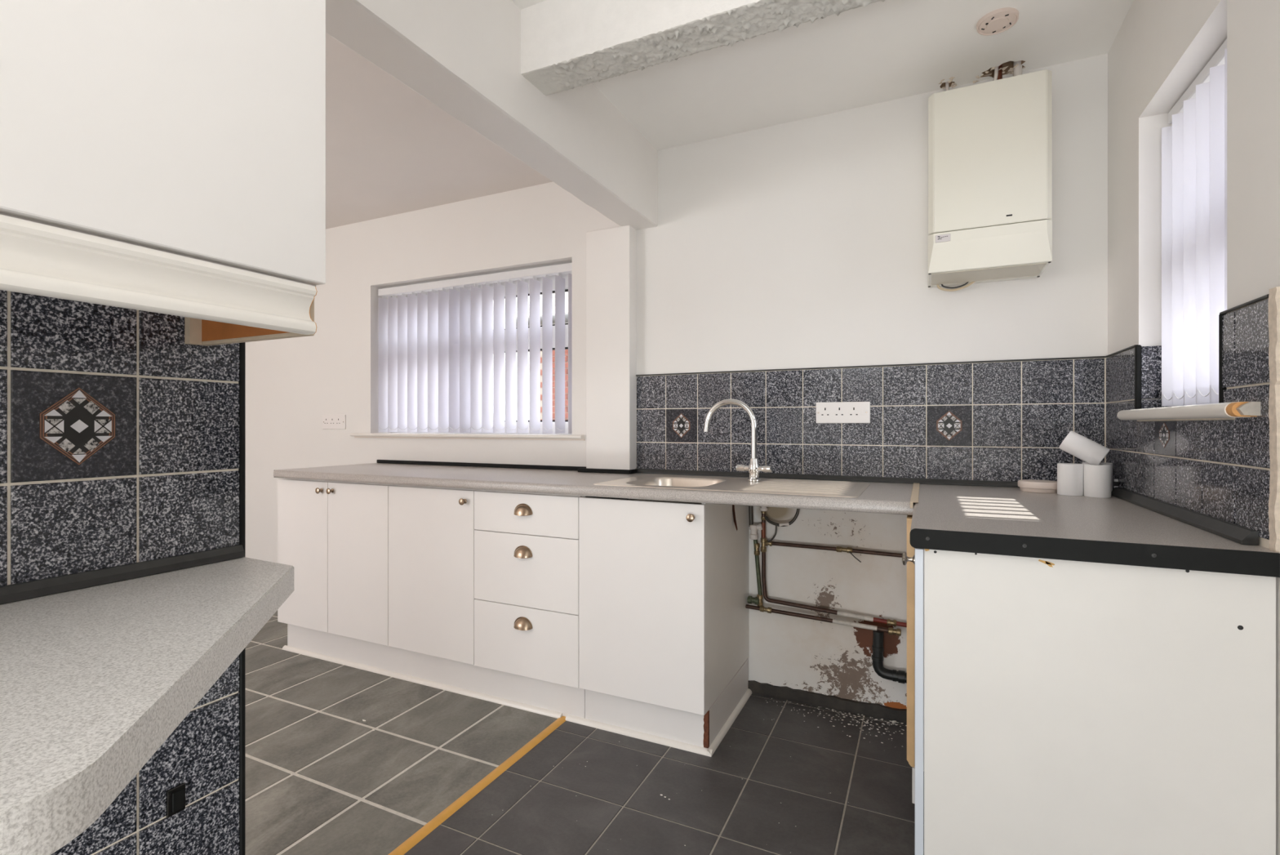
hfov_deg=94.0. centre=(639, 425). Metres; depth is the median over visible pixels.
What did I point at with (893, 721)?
flakes
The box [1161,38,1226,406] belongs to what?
vertical blind
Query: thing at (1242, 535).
trim
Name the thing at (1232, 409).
window sill
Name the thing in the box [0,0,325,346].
upper cabinet
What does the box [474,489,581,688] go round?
drawer unit
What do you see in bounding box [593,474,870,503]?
sink
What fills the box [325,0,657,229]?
beam
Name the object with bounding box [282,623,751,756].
plinth
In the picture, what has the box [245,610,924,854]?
floor
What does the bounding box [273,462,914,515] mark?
countertop
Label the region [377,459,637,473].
trim
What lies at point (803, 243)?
wall
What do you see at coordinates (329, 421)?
socket
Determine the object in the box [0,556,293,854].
countertop
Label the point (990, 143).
boiler
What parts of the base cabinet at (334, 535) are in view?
door, knob, knob, door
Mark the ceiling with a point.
(879, 51)
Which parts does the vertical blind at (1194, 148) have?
bead chain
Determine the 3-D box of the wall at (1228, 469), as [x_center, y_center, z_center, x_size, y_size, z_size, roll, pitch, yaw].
[0.737,-0.045,-0.104,0.300,2.800,4.645,0,0,25]
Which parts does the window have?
sill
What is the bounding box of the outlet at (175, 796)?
[165,782,185,817]
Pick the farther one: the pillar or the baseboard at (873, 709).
the pillar
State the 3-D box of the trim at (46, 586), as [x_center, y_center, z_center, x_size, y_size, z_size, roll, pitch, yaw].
[-0.873,0.224,0.717,0.013,0.021,0.765,0,0,25]
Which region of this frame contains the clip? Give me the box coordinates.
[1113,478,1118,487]
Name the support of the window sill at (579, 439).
attached to the wall at (803, 243)
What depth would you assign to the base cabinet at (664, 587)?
2.18 m
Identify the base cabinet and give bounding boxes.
[277,477,391,645]
[388,484,477,664]
[578,495,749,715]
[902,547,1275,854]
[906,515,924,803]
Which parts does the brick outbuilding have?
corner post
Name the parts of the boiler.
underside plate, casing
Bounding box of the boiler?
[928,69,1052,291]
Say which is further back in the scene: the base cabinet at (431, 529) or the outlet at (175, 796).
the base cabinet at (431, 529)
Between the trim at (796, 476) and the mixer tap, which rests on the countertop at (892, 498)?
the mixer tap
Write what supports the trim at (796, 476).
attached to the wall at (803, 243)
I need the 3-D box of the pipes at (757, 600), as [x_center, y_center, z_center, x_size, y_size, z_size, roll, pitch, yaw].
[0.757,0.540,2.411,0.665,0.531,0.050,0,0,25]
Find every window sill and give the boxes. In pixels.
[354,435,584,440]
[1116,401,1260,420]
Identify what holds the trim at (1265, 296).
attached to the wall at (1228, 469)
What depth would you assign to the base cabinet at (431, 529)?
2.60 m
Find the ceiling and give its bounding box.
[325,0,1133,229]
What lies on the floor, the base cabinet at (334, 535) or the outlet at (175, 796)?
the base cabinet at (334, 535)
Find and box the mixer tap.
[703,398,773,480]
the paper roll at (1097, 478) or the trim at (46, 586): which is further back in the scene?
the paper roll at (1097, 478)
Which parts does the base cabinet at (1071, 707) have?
knob, door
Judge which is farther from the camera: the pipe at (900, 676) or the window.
the window
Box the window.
[350,273,584,438]
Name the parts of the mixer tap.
spout, lever, lever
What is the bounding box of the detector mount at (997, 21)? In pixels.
[976,7,1018,35]
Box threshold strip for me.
[388,715,565,854]
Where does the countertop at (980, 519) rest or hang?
on the base cabinet at (1071, 707)
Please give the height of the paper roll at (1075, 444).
0.116 m
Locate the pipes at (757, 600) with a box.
[745,505,906,635]
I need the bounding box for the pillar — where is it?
[586,225,636,469]
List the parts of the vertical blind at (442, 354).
bead chain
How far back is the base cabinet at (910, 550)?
1.73 m
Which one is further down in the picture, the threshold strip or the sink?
the threshold strip
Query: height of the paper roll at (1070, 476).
0.100 m
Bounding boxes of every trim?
[0,544,244,604]
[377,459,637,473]
[635,355,1104,376]
[636,468,1019,487]
[1104,293,1268,357]
[1111,484,1258,545]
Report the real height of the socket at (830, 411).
0.083 m
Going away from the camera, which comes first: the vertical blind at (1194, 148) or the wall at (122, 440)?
the wall at (122, 440)
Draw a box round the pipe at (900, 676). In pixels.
[871,630,906,683]
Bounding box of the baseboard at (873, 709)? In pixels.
[747,680,906,723]
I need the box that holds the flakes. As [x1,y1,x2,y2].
[530,701,906,845]
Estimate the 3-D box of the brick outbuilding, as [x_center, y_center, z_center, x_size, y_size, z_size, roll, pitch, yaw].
[1.229,-0.700,7.143,5.120,4.110,2.444,0,0,25]
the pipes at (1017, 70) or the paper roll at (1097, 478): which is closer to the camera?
the paper roll at (1097, 478)
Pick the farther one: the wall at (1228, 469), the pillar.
the pillar
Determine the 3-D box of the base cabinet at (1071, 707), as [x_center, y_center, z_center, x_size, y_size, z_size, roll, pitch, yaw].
[0.949,0.711,1.389,0.612,0.888,0.436,0,0,25]
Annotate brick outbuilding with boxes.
[515,291,568,419]
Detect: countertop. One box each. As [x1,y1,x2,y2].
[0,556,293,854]
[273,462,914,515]
[910,483,1279,577]
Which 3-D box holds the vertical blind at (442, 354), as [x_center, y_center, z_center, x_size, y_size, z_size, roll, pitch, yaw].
[-0.949,-0.392,3.342,1.402,0.868,0.089,0,0,25]
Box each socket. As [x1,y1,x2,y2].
[322,414,346,428]
[816,401,870,422]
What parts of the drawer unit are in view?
cup handle, cup handle, cup handle, drawer, drawer, drawer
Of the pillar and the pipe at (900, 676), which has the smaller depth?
the pipe at (900, 676)
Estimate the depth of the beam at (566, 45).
1.70 m
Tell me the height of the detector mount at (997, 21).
0.014 m
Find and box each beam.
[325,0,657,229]
[520,0,884,95]
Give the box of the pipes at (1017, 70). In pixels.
[945,60,1022,90]
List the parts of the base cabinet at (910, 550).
door, rail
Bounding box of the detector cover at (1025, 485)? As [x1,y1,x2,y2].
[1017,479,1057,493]
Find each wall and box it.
[0,289,245,854]
[245,53,1107,708]
[1106,0,1279,854]
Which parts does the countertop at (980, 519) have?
joint strip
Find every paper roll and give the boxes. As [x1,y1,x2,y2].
[1057,462,1084,495]
[1058,430,1110,465]
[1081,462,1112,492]
[1084,463,1111,497]
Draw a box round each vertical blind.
[377,262,572,433]
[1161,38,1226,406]
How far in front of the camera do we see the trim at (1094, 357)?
2.34 m
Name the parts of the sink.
bowl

